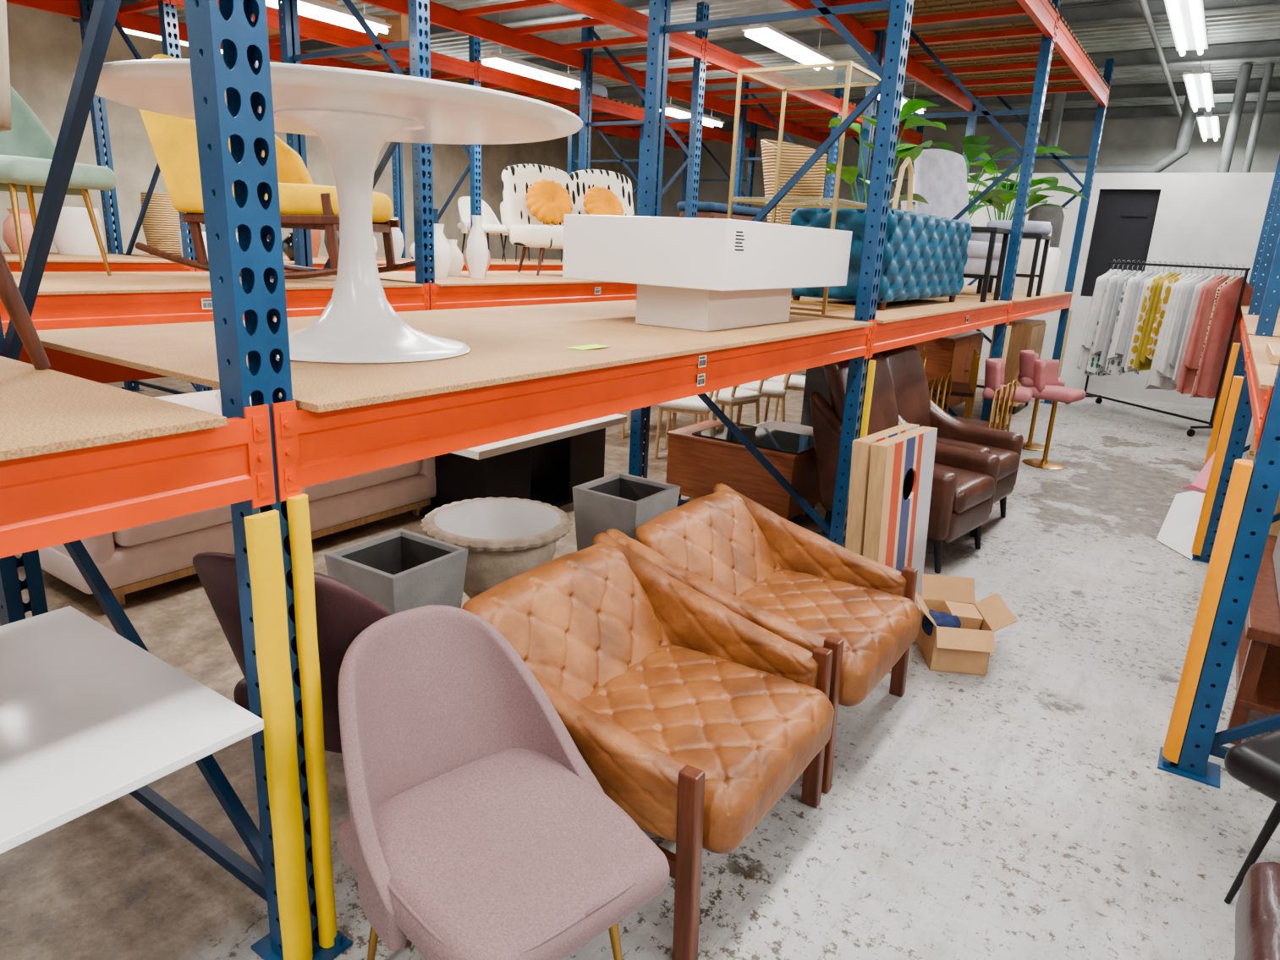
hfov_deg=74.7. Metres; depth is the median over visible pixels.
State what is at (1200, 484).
panel
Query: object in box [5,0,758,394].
rack
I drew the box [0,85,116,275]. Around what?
dining chair
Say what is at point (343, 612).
dining chair
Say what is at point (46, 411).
shelf board
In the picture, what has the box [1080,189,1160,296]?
door
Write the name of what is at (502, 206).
dining chair
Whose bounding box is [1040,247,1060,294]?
floor vase
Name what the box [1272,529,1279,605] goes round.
crate
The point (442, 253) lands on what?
ceramic vase
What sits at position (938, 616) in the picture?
cloth
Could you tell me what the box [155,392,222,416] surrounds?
cushion
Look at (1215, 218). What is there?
wall partition
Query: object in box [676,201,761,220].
bench
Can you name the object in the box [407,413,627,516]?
console table
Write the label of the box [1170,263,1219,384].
garment
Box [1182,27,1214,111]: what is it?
fluorescent light
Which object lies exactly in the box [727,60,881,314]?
display shelf
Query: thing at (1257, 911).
leather armchair
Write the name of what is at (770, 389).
dining chair
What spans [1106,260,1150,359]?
garment
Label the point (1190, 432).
rail
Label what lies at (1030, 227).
cushion
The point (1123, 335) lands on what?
garment
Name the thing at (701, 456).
wooden crate
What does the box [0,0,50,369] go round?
accent chair
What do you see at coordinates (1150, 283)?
garment
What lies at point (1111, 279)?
garment
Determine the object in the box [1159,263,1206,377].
garment
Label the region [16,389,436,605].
sofa
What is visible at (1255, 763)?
dining chair
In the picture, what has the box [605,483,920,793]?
lounge chair
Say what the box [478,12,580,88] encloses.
fluorescent light
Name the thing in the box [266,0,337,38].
cardboard box
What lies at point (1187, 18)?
fluorescent light
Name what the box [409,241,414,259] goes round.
ceramic vase
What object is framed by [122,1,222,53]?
fluorescent light
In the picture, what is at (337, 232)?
ceramic vase
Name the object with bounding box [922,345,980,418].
chair
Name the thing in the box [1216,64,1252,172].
riser pipe
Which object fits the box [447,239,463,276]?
ceramic vase
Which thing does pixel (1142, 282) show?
garment
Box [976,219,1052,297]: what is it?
stool
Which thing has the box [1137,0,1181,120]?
ceiling pipe
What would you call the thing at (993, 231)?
stool
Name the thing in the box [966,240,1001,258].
seat cushion
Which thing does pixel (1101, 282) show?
garment
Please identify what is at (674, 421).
dining chair
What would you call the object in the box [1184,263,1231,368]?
garment
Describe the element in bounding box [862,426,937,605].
board
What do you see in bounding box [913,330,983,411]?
storage cabinet
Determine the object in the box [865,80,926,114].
fluorescent light
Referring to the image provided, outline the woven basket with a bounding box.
[140,192,181,256]
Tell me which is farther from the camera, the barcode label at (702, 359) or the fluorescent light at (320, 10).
the fluorescent light at (320, 10)
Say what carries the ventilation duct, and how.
hanging from the ceiling
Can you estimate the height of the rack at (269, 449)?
4.000 m
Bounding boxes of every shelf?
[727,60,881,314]
[1236,622,1279,715]
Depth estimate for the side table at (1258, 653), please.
3.20 m
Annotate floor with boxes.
[0,369,1279,959]
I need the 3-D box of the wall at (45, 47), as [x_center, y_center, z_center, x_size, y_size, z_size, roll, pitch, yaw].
[-6.796,-4.347,12.453,0.150,4.400,22.000,13,19,32]
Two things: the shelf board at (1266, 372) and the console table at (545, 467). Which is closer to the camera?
the shelf board at (1266, 372)
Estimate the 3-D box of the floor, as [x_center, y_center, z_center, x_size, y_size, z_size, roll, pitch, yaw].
[-0.042,-0.589,8.629,16.500,0.100,22.000,13,19,32]
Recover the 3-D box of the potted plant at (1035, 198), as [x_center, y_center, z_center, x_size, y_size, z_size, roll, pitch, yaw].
[4.479,-3.197,10.245,1.491,1.662,1.318,2,16,-1]
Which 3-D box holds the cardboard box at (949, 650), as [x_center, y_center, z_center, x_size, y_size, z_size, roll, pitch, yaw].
[1.422,0.654,3.765,0.402,0.311,0.423,4,16,5]
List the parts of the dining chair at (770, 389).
leg, seat, seat frame, leg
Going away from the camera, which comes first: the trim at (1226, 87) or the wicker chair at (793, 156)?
the wicker chair at (793, 156)
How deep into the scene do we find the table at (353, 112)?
2.34 m
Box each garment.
[1076,258,1115,370]
[1082,259,1120,349]
[1084,259,1125,376]
[1092,259,1130,354]
[1093,259,1135,354]
[1098,260,1140,368]
[1103,260,1145,375]
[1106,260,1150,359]
[1114,260,1156,357]
[1120,261,1161,367]
[1124,261,1166,371]
[1127,261,1172,368]
[1133,261,1177,370]
[1139,262,1183,363]
[1145,262,1189,359]
[1145,262,1194,390]
[1156,263,1200,370]
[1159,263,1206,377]
[1169,263,1213,366]
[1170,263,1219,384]
[1175,263,1225,394]
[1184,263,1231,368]
[1190,263,1237,398]
[1191,264,1253,399]
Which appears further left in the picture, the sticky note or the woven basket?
the woven basket
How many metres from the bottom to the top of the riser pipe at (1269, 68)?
4.300 m
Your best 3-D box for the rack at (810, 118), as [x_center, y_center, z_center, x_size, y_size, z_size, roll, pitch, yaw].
[-0.060,-2.857,9.097,1.620,4.000,14.560,13,19,32]
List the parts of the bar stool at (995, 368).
backrest, seat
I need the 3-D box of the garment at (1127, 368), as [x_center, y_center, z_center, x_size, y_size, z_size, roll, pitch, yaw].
[5.955,-1.884,9.717,0.560,1.261,0.136,-1,16,-11]
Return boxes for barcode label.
[201,297,212,309]
[594,287,600,294]
[697,354,706,368]
[697,373,705,386]
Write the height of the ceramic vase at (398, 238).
0.500 m
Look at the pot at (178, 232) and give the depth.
8.20 m
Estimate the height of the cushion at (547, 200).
0.431 m
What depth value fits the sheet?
5.61 m
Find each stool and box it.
[963,226,1010,302]
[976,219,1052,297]
[982,358,1033,423]
[1017,350,1065,450]
[1021,359,1086,469]
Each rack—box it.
[0,0,923,374]
[0,0,1115,959]
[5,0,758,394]
[1157,154,1279,789]
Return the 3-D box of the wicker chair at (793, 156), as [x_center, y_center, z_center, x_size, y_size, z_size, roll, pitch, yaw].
[1.188,-2.023,6.485,0.565,1.164,0.622,-9,19,-35]
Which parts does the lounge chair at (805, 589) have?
backrest, armrest, armrest, leg, leg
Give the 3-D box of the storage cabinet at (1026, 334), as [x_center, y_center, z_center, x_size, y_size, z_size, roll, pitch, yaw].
[4.513,-1.384,10.086,0.445,1.050,0.900,13,19,32]
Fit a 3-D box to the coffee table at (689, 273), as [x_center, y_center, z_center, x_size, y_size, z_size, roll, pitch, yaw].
[0.378,-1.031,4.148,0.842,0.458,1.360,13,19,32]
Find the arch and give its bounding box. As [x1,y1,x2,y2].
[891,156,913,211]
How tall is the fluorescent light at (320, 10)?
0.574 m
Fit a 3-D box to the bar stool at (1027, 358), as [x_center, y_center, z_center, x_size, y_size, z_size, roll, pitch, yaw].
[3.797,-0.768,8.055,0.412,0.913,0.376,7,17,16]
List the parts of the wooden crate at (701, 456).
panel, glass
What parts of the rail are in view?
rail, rail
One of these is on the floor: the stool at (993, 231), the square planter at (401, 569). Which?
the square planter at (401, 569)
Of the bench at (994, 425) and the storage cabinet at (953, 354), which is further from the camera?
the storage cabinet at (953, 354)
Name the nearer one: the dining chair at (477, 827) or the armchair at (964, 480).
the dining chair at (477, 827)
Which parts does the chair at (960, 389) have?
seat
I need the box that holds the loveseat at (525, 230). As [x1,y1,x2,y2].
[501,164,634,275]
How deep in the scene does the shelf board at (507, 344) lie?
2.65 m
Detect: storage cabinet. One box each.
[800,365,832,427]
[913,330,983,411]
[981,318,1046,414]
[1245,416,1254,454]
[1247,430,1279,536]
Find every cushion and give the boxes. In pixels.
[112,504,260,546]
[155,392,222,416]
[214,390,296,414]
[301,460,421,501]
[525,179,572,225]
[579,643,833,853]
[583,186,623,215]
[736,569,920,706]
[933,462,994,513]
[936,436,1019,480]
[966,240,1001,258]
[986,219,1052,235]
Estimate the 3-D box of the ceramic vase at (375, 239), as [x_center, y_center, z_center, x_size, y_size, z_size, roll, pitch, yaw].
[-3.173,-2.742,9.674,0.280,0.400,0.280,13,19,32]
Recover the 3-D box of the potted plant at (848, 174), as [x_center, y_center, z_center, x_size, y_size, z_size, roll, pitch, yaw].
[2.092,-2.499,7.497,1.021,1.604,1.082,4,16,4]
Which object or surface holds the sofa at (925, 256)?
on the shelf board at (905, 310)
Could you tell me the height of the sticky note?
0.005 m
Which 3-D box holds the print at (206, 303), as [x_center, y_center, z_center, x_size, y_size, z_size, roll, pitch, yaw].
[-2.414,-0.990,4.706,0.001,0.046,0.077,13,19,32]
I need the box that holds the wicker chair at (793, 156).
[760,139,827,297]
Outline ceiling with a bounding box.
[78,0,1279,126]
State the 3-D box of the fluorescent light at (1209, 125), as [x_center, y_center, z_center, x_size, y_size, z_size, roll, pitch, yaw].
[8.681,-5.584,12.712,0.260,0.574,2.400,13,19,32]
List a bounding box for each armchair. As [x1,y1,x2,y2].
[810,352,1000,573]
[878,344,1023,537]
[900,148,1010,296]
[1233,862,1279,959]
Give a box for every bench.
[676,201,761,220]
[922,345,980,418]
[927,372,1016,431]
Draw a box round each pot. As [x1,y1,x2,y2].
[53,206,104,255]
[177,230,208,258]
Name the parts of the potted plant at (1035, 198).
pot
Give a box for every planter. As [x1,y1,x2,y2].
[324,528,467,614]
[572,472,680,550]
[1027,206,1064,247]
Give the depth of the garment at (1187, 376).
9.08 m
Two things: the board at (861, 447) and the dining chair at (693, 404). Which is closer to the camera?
the board at (861, 447)
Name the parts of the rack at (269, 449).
post, post, column guard, foot plate, column guard, post, column guard, post, post, post, column guard, post, column guard, post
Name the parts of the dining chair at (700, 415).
leg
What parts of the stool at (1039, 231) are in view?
leg, leg, leg, leg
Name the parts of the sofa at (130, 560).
armrest, leg, backrest, leg, armrest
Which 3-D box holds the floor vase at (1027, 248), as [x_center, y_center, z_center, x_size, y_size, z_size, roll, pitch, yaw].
[4.224,-2.391,9.038,0.300,0.750,0.300,13,19,32]
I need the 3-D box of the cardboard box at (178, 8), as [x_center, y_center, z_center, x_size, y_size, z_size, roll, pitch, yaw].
[-4.378,-4.619,7.681,0.763,0.381,0.823,9,17,21]
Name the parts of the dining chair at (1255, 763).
seat, leg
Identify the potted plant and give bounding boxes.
[824,98,946,204]
[897,135,1018,219]
[961,146,1089,288]
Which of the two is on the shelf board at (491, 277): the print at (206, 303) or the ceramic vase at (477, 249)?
the ceramic vase at (477, 249)
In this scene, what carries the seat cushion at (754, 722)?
on the lounge chair at (694, 718)
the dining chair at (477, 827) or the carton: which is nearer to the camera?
the dining chair at (477, 827)
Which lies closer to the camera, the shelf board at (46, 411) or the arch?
the shelf board at (46, 411)
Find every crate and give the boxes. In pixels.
[665,419,820,519]
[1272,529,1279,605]
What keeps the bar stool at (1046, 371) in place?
on the floor
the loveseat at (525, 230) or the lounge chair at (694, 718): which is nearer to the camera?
the lounge chair at (694, 718)
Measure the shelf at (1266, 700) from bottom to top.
0.030 m
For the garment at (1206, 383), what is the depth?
8.80 m
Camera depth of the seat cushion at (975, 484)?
4.93 m
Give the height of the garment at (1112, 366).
1.345 m
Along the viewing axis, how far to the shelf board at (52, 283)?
4.94 m
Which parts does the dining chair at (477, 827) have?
leg, seat, leg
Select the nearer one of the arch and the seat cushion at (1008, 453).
the seat cushion at (1008, 453)
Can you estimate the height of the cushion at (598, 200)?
0.407 m
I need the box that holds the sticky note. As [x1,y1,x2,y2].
[566,344,610,350]
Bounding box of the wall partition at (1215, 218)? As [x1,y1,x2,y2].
[912,172,1279,407]
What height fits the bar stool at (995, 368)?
0.913 m
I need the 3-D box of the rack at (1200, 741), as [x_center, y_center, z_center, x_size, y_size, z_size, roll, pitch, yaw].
[4.952,-1.594,5.513,1.420,4.000,8.500,13,19,32]
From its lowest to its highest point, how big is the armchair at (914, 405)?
1.162 m
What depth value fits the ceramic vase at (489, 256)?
7.50 m
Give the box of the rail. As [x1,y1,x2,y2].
[1065,261,1250,436]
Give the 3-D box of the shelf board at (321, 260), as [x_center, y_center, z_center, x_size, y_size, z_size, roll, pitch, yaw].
[-3.639,-2.487,9.467,1.510,0.018,3.440,13,19,32]
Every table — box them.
[0,605,263,854]
[72,59,582,363]
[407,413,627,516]
[562,214,852,331]
[1226,535,1279,745]
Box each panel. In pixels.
[1181,428,1231,495]
[1265,342,1279,365]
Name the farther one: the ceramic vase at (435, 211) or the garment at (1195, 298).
the garment at (1195, 298)
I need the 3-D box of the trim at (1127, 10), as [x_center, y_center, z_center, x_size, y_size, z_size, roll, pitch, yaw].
[2.190,-5.422,10.338,16.500,0.175,0.120,13,19,32]
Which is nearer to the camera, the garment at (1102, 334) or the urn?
the urn
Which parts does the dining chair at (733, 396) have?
leg, leg, leg, seat, seat frame, leg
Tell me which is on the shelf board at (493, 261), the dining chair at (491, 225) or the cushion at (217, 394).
the dining chair at (491, 225)
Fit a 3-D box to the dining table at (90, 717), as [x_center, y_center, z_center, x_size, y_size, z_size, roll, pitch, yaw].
[-1.693,0.965,1.350,0.880,0.750,1.860,13,19,32]
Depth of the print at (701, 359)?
3.12 m
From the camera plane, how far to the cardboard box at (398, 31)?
9.46 m
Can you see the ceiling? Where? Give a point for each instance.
(1259, 25)
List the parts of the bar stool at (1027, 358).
backrest, seat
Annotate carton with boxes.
[941,600,983,630]
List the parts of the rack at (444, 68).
post, foot plate, post, post, post, post, post, post, post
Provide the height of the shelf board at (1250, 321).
0.018 m
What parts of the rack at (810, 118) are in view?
post, post, post, post, post, post, post, post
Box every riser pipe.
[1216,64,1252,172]
[1241,62,1274,172]
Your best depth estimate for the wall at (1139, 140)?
15.67 m
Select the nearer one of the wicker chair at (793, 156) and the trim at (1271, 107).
the wicker chair at (793, 156)
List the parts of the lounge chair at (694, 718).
armrest, backrest, rail, leg, armrest, leg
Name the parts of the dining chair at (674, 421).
leg, leg, leg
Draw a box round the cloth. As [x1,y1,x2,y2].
[922,608,962,635]
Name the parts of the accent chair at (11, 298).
backrest, leg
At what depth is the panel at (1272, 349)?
3.51 m
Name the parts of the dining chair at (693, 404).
leg, leg, seat frame, seat, leg, leg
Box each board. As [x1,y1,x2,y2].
[0,356,227,461]
[3,252,175,263]
[5,300,873,412]
[11,271,423,295]
[123,253,465,264]
[379,270,612,286]
[405,257,563,265]
[789,296,1013,323]
[845,423,919,555]
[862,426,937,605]
[947,285,1074,302]
[1241,305,1279,316]
[1242,313,1279,337]
[1247,335,1279,390]
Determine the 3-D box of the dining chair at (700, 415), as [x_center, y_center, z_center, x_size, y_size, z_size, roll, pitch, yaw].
[0.533,-0.951,8.268,0.542,0.850,0.460,10,17,23]
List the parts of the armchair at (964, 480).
leg, backrest, armrest, leg, armrest, seat, leg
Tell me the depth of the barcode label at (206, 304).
4.69 m
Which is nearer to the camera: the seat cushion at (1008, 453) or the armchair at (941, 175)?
the seat cushion at (1008, 453)
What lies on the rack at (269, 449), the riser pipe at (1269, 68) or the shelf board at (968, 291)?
the shelf board at (968, 291)
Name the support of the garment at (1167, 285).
hanging from the rail
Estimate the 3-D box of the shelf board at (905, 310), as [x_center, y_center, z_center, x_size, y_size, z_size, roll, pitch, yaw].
[1.679,-1.365,6.414,1.540,0.018,3.427,13,19,32]
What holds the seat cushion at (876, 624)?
on the lounge chair at (805, 589)
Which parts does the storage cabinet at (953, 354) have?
door, door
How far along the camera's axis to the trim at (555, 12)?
9.80 m
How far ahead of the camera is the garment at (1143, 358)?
9.46 m
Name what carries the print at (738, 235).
attached to the coffee table at (689, 273)
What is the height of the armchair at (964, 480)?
1.162 m
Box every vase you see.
[2,208,32,253]
[281,232,297,261]
[310,229,320,258]
[324,230,339,256]
[373,235,378,252]
[383,217,404,260]
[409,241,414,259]
[428,208,439,223]
[428,223,452,278]
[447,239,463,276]
[463,247,490,275]
[466,214,488,279]
[1013,221,1052,294]
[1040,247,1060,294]
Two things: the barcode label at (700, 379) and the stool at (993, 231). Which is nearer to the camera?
the barcode label at (700, 379)
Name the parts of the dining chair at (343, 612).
seat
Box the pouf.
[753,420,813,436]
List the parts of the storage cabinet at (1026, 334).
leg, door, door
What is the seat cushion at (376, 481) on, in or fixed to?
on the sofa at (130, 560)
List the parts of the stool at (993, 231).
leg, leg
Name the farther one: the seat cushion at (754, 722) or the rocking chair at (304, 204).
the rocking chair at (304, 204)
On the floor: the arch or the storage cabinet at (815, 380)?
the storage cabinet at (815, 380)
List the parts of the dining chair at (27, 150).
leg, leg, backrest, seat, leg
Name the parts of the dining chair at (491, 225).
leg, backrest, seat, leg, leg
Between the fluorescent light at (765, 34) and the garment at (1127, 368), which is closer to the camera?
the fluorescent light at (765, 34)
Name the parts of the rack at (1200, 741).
foot plate, foot plate, column guard, column guard, column guard, column guard, post, post, post, post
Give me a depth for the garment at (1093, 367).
10.35 m
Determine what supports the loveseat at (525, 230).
on the shelf board at (491, 277)
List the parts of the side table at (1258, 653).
leg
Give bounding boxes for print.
[203,299,212,307]
[697,374,704,384]
[698,356,705,366]
[734,230,744,251]
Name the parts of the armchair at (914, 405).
backrest, armrest, leg, armrest, leg, seat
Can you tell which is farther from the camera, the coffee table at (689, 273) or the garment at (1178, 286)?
the garment at (1178, 286)
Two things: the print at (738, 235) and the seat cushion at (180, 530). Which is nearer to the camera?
the print at (738, 235)
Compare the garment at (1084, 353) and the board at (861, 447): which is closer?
the board at (861, 447)
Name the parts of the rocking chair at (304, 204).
backrest, post, rail, seat frame, seat, post, rail, post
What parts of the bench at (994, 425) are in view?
seat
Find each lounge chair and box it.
[428,532,833,959]
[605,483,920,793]
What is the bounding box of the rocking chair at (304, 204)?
[134,54,415,279]
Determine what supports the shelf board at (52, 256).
on the rack at (444, 68)
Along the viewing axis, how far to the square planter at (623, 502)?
4.02 m
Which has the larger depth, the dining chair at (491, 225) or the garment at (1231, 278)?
the dining chair at (491, 225)
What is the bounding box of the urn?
[420,497,572,598]
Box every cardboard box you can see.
[138,0,185,10]
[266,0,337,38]
[351,14,430,61]
[915,573,1017,675]
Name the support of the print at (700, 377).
attached to the barcode label at (700, 379)
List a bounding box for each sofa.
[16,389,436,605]
[790,208,971,310]
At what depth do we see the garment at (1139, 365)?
9.54 m
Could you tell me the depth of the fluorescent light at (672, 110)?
12.14 m
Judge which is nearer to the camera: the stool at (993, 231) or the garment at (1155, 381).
the stool at (993, 231)
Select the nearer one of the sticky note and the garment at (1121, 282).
the sticky note
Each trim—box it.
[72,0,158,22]
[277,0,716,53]
[524,0,1279,71]
[576,77,1279,121]
[606,40,1279,99]
[606,100,1279,136]
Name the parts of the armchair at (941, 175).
armrest, backrest, seat, armrest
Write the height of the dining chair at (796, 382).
0.850 m
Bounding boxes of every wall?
[0,3,620,259]
[619,114,1279,222]
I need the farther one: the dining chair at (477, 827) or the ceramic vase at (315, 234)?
the ceramic vase at (315, 234)
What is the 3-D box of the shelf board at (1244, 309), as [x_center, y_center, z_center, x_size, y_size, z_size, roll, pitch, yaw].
[6.461,-1.564,7.917,1.300,0.018,2.660,13,19,32]
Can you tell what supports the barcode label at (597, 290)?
attached to the rack at (810, 118)
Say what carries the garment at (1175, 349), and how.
hanging from the rail
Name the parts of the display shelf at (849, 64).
post, post, rail, rail, rail, post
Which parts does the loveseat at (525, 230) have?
leg, seat, leg, backrest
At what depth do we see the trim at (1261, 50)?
10.48 m
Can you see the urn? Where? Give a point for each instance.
(505, 539)
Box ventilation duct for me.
[1043,91,1197,173]
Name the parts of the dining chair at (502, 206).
leg, backrest, leg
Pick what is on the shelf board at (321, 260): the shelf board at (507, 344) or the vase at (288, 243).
the vase at (288, 243)
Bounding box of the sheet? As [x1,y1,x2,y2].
[1156,490,1204,560]
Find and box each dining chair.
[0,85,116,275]
[192,551,392,833]
[336,604,669,959]
[457,196,510,262]
[499,201,543,262]
[620,410,676,439]
[653,390,719,459]
[660,411,703,426]
[692,379,764,424]
[736,373,791,423]
[763,374,805,422]
[1224,730,1279,904]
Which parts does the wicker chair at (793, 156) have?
backrest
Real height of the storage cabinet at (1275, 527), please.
0.900 m
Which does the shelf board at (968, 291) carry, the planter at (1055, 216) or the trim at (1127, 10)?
the planter at (1055, 216)
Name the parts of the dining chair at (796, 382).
leg, leg, seat, seat frame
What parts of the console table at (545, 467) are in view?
plate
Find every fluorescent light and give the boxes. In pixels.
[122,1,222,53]
[265,0,391,35]
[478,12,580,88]
[659,73,725,127]
[741,0,837,71]
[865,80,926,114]
[1164,0,1208,56]
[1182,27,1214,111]
[1196,80,1220,141]
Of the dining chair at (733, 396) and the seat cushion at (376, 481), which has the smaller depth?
the seat cushion at (376, 481)
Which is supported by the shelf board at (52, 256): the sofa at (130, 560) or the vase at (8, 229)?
the vase at (8, 229)
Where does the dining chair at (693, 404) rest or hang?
on the floor
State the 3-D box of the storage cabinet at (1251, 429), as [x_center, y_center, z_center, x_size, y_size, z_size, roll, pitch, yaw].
[6.343,-0.653,8.104,0.745,0.900,1.400,13,19,32]
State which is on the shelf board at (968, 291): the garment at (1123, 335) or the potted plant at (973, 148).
the potted plant at (973, 148)
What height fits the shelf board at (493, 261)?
0.018 m
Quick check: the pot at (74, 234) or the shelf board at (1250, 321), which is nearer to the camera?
the shelf board at (1250, 321)
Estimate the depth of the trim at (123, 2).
10.19 m
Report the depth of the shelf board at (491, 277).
7.08 m

